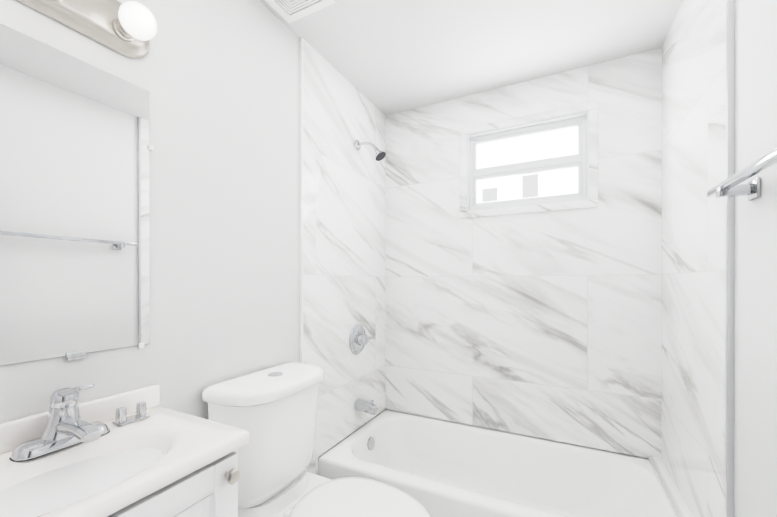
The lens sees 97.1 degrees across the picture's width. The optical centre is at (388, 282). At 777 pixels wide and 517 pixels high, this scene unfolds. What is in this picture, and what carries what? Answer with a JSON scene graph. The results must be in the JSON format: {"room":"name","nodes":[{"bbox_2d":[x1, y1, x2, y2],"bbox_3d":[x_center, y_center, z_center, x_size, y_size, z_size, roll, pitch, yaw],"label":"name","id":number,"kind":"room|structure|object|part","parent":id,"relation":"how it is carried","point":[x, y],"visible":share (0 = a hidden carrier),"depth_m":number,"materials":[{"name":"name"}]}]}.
{"room":"bathroom","nodes":[
{"label":"bathroom","id":0,"kind":"room"},
{"bbox_2d":[0,0,383,458],"bbox_3d":[-0.590,0.051,1.364,0.120,2.360,2.580,0,0,27],"label":"wall","id":1,"kind":"structure","parent":0,"point":[219,80],"depth_m":1.17,"materials":[{"name":"white paint"}]},
{"bbox_2d":[0,23,152,365],"bbox_3d":[-0.834,-0.184,0.736,0.010,0.747,0.620,0,0,27],"label":"mirror","id":2,"kind":"object","parent":1,"relation":"attached to","point":[75,147],"visible":1,"depth_m":0.84,"materials":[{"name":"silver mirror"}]},
{"bbox_2d":[0,384,159,453],"bbox_3d":[-0.819,0.332,0.752,0.022,0.063,0.600,0,0,27],"label":"backsplash","id":3,"kind":"structure","parent":1,"relation":"attached to","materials":[{"name":"white stone"}]},
{"bbox_2d":[17,0,156,57],"bbox_3d":[-0.776,-0.694,0.699,0.146,0.134,0.610,0,0,27],"label":"sconce","id":4,"kind":"object","parent":1,"relation":"attached to","point":[128,29],"visible":1,"depth_m":0.87,"materials":[{"name":"silver metal"}]},
{"bbox_2d":[112,18,134,41],"bbox_3d":[-0.694,-0.674,0.910,0.038,0.052,0.052,0,0,27],"label":"socket","id":5,"kind":"object","parent":4,"relation":"attached to","point":[119,34],"depth_m":0.90,"materials":[{"name":"silver metal"}]},
{"bbox_3d":[-0.644,-0.674,0.885,0.079,0.082,0.082,0,0,27],"label":"vanity light bulb","id":6,"kind":"part","parent":4,"relation":"part of","materials":[{"name":"white glass"}]},
{"bbox_2d":[300,37,302,362],"bbox_3d":[-0.402,0.051,1.587,0.014,2.360,0.008,0,0,27],"label":"tile trim","id":7,"kind":"structure","parent":1,"relation":"attached to","point":[301,199],"depth_m":1.58,"materials":[{"name":"white ceramic"}]},
{"bbox_2d":[303,39,317,474],"bbox_3d":[-0.376,0.051,1.640,0.012,2.360,0.111,0,0,27],"label":"wall tile","id":8,"kind":"structure","parent":1,"relation":"attached to","point":[310,204],"depth_m":1.64,"materials":[{"name":"stone"}]},
{"bbox_2d":[318,53,385,456],"bbox_3d":[-0.185,-0.137,2.015,0.012,1.987,0.731,0,0,27],"label":"wall tile","id":9,"kind":"structure","parent":1,"relation":"attached to","point":[351,236],"depth_m":1.92,"materials":[{"name":"stone"}]},
{"bbox_2d":[349,324,374,353],"bbox_3d":[-0.146,0.330,2.008,0.066,0.176,0.203,0,0,27],"label":"shower valve","id":10,"kind":"object","parent":9,"relation":"attached to","point":[359,338],"visible":1,"depth_m":1.97,"materials":[{"name":"silver metal"}]},
{"bbox_3d":[-0.175,0.330,2.007,0.016,0.176,0.176,0,0,27],"label":"plate","id":11,"kind":"part","parent":10,"relation":"part of","materials":[{"name":"silver metal"}]},
{"bbox_2d":[355,400,377,414],"bbox_3d":[-0.124,0.710,1.982,0.133,0.078,0.062,0,0,27],"label":"tub spout","id":12,"kind":"object","parent":9,"relation":"attached to","point":[366,407],"visible":1,"depth_m":1.96,"materials":[{"name":"silver metal"}]},
{"bbox_2d":[355,140,385,160],"bbox_3d":[-0.101,-0.765,1.967,0.182,0.140,0.066,0,0,27],"label":"shower head","id":13,"kind":"object","parent":9,"relation":"attached to","point":[380,155],"visible":1,"depth_m":1.95},
{"bbox_3d":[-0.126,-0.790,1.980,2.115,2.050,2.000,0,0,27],"label":"arm","id":14,"kind":"part","parent":13,"relation":"part of"},
{"bbox_2d":[259,0,681,115],"bbox_3d":[0.141,-1.158,0.990,1.760,0.060,2.580,0,0,27],"label":"ceiling","id":15,"kind":"structure","parent":0,"point":[387,57],"depth_m":1.59,"materials":[{"name":"white paint"}]},
{"bbox_2d":[265,0,334,22],"bbox_3d":[-0.373,-1.120,1.313,0.240,0.016,0.240,0,0,27],"label":"ceiling vent","id":16,"kind":"object","parent":15,"relation":"in","point":[289,11],"visible":0.95,"depth_m":1.39,"materials":[{"name":"white plastic"}]},
{"bbox_2d":[385,409,647,458],"bbox_3d":[0.688,0.050,2.072,1.520,2.360,0.160,0,0,27],"label":"wall","id":17,"kind":"structure","parent":0,"point":[528,436],"depth_m":1.94,"materials":[{"name":"white paint"}]},
{"bbox_2d":[385,96,466,423],"bbox_3d":[0.229,-0.137,2.208,0.553,1.987,0.012,0,0,27],"label":"wall tile","id":18,"kind":"structure","parent":17,"relation":"attached to","point":[425,300],"depth_m":2.20,"materials":[{"name":"stone"}]},
{"bbox_2d":[467,208,588,446],"bbox_3d":[0.761,0.214,1.940,0.640,1.287,0.012,0,0,27],"label":"wall tile","id":19,"kind":"structure","parent":17,"relation":"attached to","point":[527,324],"depth_m":1.92,"materials":[{"name":"stone"}]},
{"bbox_2d":[460,101,597,218],"bbox_3d":[0.781,-0.662,1.977,0.720,0.545,0.124,0,0,27],"label":"window","id":20,"kind":"structure","parent":17,"relation":"in","point":[540,126],"depth_m":1.95,"materials":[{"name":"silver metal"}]},
{"bbox_2d":[469,141,476,207],"bbox_3d":[0.524,-0.663,2.115,0.040,0.405,0.050,0,0,27],"label":"jamb","id":21,"kind":"structure","parent":20,"relation":"attached to","point":[470,174],"depth_m":2.10,"materials":[{"name":"silver metal"}]},
{"bbox_3d":[0.533,-0.553,2.108,0.018,0.150,0.030,0,0,27],"label":"lower window sash","id":22,"kind":"part","parent":21,"relation":"part of","materials":[{"name":"white plastic"}]},
{"bbox_3d":[0.533,-0.767,2.108,0.018,0.160,0.030,0,0,27],"label":"upper window sash","id":23,"kind":"part","parent":21,"relation":"part of","materials":[{"name":"white plastic"}]},
{"bbox_2d":[482,188,496,201],"bbox_3d":[0.614,-0.533,2.084,0.090,0.080,0.001,0,0,27],"label":"window sticker","id":24,"kind":"object","parent":20,"relation":"attached to","point":[489,194],"visible":1,"depth_m":2.08,"materials":[{"name":"paper"}]},
{"bbox_3d":[0.783,-0.657,1.981,0.580,0.024,0.038,0,0,27],"label":"window meeting rail","id":25,"kind":"part","parent":20,"relation":"part of","materials":[{"name":"white plastic"}]},
{"bbox_3d":[0.783,-0.636,1.981,0.580,0.018,0.030,0,0,27],"label":"lower window sash","id":26,"kind":"part","parent":20,"relation":"part of","materials":[{"name":"white plastic"}]},
{"bbox_3d":[0.783,-0.681,1.981,0.580,0.024,0.030,0,0,27],"label":"upper window sash","id":27,"kind":"part","parent":20,"relation":"part of","materials":[{"name":"white plastic"}]},
{"bbox_3d":[0.783,-0.856,1.981,0.580,0.018,0.030,0,0,27],"label":"top of the upper window sash","id":28,"kind":"part","parent":20,"relation":"part of","materials":[{"name":"white plastic"}]},
{"bbox_3d":[0.792,-0.662,1.998,0.604,0.429,0.004,0,0,27],"label":"glowing window glass","id":29,"kind":"part","parent":20,"relation":"part of","materials":[{"name":"glass"}]},
{"bbox_2d":[469,193,586,209],"bbox_3d":[0.784,-0.461,1.983,0.624,0.046,0.050,0,0,27],"label":"window sill","id":30,"kind":"structure","parent":20,"relation":"attached to","point":[532,202],"depth_m":1.95,"materials":[{"name":"silver metal"}]},
{"bbox_3d":[0.783,-0.472,1.982,0.580,0.024,0.030,0,0,27],"label":"lower window sash","id":31,"kind":"part","parent":30,"relation":"part of","materials":[{"name":"white plastic"}]},
{"bbox_3d":[0.756,-0.915,1.926,0.720,0.040,0.012,0,0,27],"label":"window trim","id":32,"kind":"part","parent":20,"relation":"part of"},
{"bbox_2d":[522,174,537,197],"bbox_3d":[0.817,-0.558,1.981,0.085,0.130,0.001,0,0,27],"label":"window sticker","id":33,"kind":"object","parent":20,"relation":"attached to","point":[529,185],"visible":1,"depth_m":1.98,"materials":[{"name":"paper"}]},
{"bbox_2d":[578,120,586,196],"bbox_3d":[1.045,-0.662,1.851,0.040,0.405,0.050,0,0,27],"label":"jamb","id":34,"kind":"object","parent":20,"relation":"attached to","point":[584,157],"depth_m":1.83,"materials":[{"name":"silver metal"}]},
{"bbox_3d":[1.034,-0.552,1.854,0.018,0.150,0.030,0,0,27],"label":"lower window sash","id":35,"kind":"part","parent":34,"relation":"part of","materials":[{"name":"white plastic"}]},
{"bbox_3d":[1.034,-0.767,1.854,0.018,0.160,0.030,0,0,27],"label":"upper window sash","id":36,"kind":"part","parent":34,"relation":"part of","materials":[{"name":"white plastic"}]},
{"bbox_2d":[589,48,661,457],"bbox_3d":[1.182,-0.136,1.726,0.303,1.987,0.012,0,0,27],"label":"wall tile","id":37,"kind":"structure","parent":17,"relation":"attached to","point":[625,275],"depth_m":1.71,"materials":[{"name":"stone"}]},
{"bbox_2d":[734,0,776,516],"bbox_3d":[0.873,0.053,0.622,0.120,2.360,2.580,0,0,27],"label":"wall","id":38,"kind":"structure","parent":0,"point":[755,361],"depth_m":0.87,"materials":[{"name":"white paint"}]},
{"bbox_2d":[661,0,724,516],"bbox_3d":[1.160,-0.135,1.334,0.012,1.987,0.731,0,0,27],"label":"wall tile","id":39,"kind":"structure","parent":38,"relation":"attached to","point":[693,249],"depth_m":1.24,"materials":[{"name":"stone"}]},
{"bbox_2d":[724,0,725,516],"bbox_3d":[0.991,0.052,1.000,0.012,2.360,0.017,0,0,27],"label":"wall tile","id":40,"kind":"structure","parent":38,"relation":"attached to","point":[725,263],"depth_m":1.01,"materials":[{"name":"stone"}]},
{"bbox_2d":[725,0,734,516],"bbox_3d":[0.983,0.052,0.988,0.015,2.360,0.012,0,0,27],"label":"tile trim","id":41,"kind":"structure","parent":38,"relation":"attached to","point":[730,226],"depth_m":0.98,"materials":[{"name":"white"}]},
{"bbox_2d":[707,148,776,200],"bbox_3d":[0.759,-0.237,0.612,0.074,0.048,0.780,0,0,27],"label":"rail","id":42,"kind":"object","parent":38,"relation":"attached to","point":[729,187],"visible":1,"depth_m":0.85,"materials":[{"name":"silver metal"}]},
{"bbox_3d":[0.894,-0.237,0.888,0.066,0.026,0.026,0,0,27],"label":"post","id":43,"kind":"part","parent":42,"relation":"part of","materials":[{"name":"silver metal"}]},
{"bbox_3d":[0.927,-0.237,0.871,0.008,0.048,0.048,0,0,27],"label":"plate","id":44,"kind":"part","parent":42,"relation":"part of","materials":[{"name":"silver metal"}]},
{"bbox_3d":[0.141,1.262,0.996,1.760,0.060,2.580,0,0,27],"label":"floor","id":45,"kind":"structure","parent":0,"visible":0},
{"bbox_2d":[0,384,249,516],"bbox_3d":[-0.643,0.726,0.663,0.417,1.015,0.600,0,0,27],"label":"bathroom vanity","id":46,"kind":"object","parent":45,"relation":"on","point":[139,452],"visible":1,"depth_m":0.74,"materials":[{"name":"white paint"}]},
{"bbox_2d":[9,384,109,461],"bbox_3d":[-0.691,0.290,0.754,0.160,0.145,0.167,0,0,27],"label":"faucet","id":47,"kind":"object","parent":46,"relation":"on","point":[65,433],"depth_m":0.75,"materials":[{"name":"silver metal"}]},
{"bbox_3d":[-0.688,0.340,0.883,0.024,0.035,0.018,0,0,27],"label":"holder post","id":48,"kind":"part","parent":46,"relation":"part of","materials":[{"name":"silver metal"}]},
{"bbox_3d":[-0.677,0.359,0.904,0.044,0.006,0.070,0,0,27],"label":"holder plate","id":49,"kind":"part","parent":46,"relation":"part of","materials":[{"name":"silver metal"}]},
{"bbox_3d":[-0.667,0.340,0.926,0.024,0.035,0.018,0,0,27],"label":"holder post","id":50,"kind":"part","parent":46,"relation":"part of","materials":[{"name":"silver metal"}]},
{"bbox_3d":[-0.489,0.438,0.588,0.018,0.060,0.415,0,0,27],"label":"door rail","id":51,"kind":"part","parent":46,"relation":"part of","materials":[{"name":"white paint"}]},
{"bbox_3d":[-0.486,0.751,0.587,0.009,0.553,0.403,0,0,27],"label":"door panel","id":52,"kind":"part","parent":46,"relation":"part of","materials":[{"name":"white paint"}]},
{"bbox_3d":[-0.494,0.751,0.591,0.008,0.665,0.515,0,0,27],"label":"door","id":53,"kind":"part","parent":46,"relation":"part of","materials":[{"name":"white paint"}]},
{"bbox_3d":[-0.361,0.443,0.789,0.029,0.033,0.033,0,0,27],"label":"door knob","id":54,"kind":"part","parent":46,"relation":"part of","materials":[{"name":"silver metal"}]},
{"bbox_2d":[202,362,429,516],"bbox_3d":[-0.202,0.785,1.174,0.722,0.893,0.456,0,0,27],"label":"toilet","id":55,"kind":"object","parent":45,"relation":"on","point":[272,411],"visible":0.94,"depth_m":1.17,"materials":[{"name":"white ceramic"}]},
{"bbox_3d":[-0.417,0.369,1.283,0.238,0.048,0.456,0,0,27],"label":"tank lid","id":56,"kind":"part","parent":55,"relation":"part of","materials":[{"name":"white ceramic"}]},
{"bbox_3d":[-0.422,0.578,1.285,0.212,0.368,0.424,0,0,27],"label":"tank","id":57,"kind":"part","parent":55,"relation":"part of","materials":[{"name":"white ceramic"}]},
{"bbox_3d":[-0.088,0.758,1.117,0.468,0.027,0.374,0,0,27],"label":"seat lid","id":58,"kind":"part","parent":55,"relation":"part of","materials":[{"name":"white plastic"}]},
{"bbox_2d":[318,410,676,516],"bbox_3d":[0.487,1.046,1.677,1.516,0.370,0.727,0,0,27],"label":"bathtub","id":59,"kind":"object","parent":45,"relation":"on","point":[436,468],"visible":0.88,"depth_m":1.79,"materials":[{"name":"white ceramic"}]},
{"bbox_2d":[648,456,693,516],"bbox_3d":[1.130,0.853,1.346,0.050,0.012,0.715,0,0,27],"label":"strip","id":60,"kind":"object","parent":59,"relation":"on","point":[679,505],"visible":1,"depth_m":1.41,"materials":[{"name":"ceramic"}]},
{"bbox_3d":[0.800,-1.013,2.013,0.640,0.235,0.160,0,0,27],"label":"wall","id":61,"kind":"structure","parent":0,"visible":0},
{"bbox_2d":[467,111,588,137],"bbox_3d":[0.784,-0.891,1.982,0.640,0.008,0.112,0,0,27],"label":"window reveal top","id":62,"kind":"object","parent":61,"relation":"attached to","point":[565,117],"visible":0.36,"depth_m":1.92,"materials":[{"name":"white tile"}]},
{"bbox_2d":[467,66,588,134],"bbox_3d":[0.761,-1.012,1.937,0.640,0.235,0.012,0,0,27],"label":"wall tile","id":63,"kind":"structure","parent":61,"relation":"attached to","point":[555,91],"depth_m":1.91,"materials":[{"name":"stone"}]}
]}

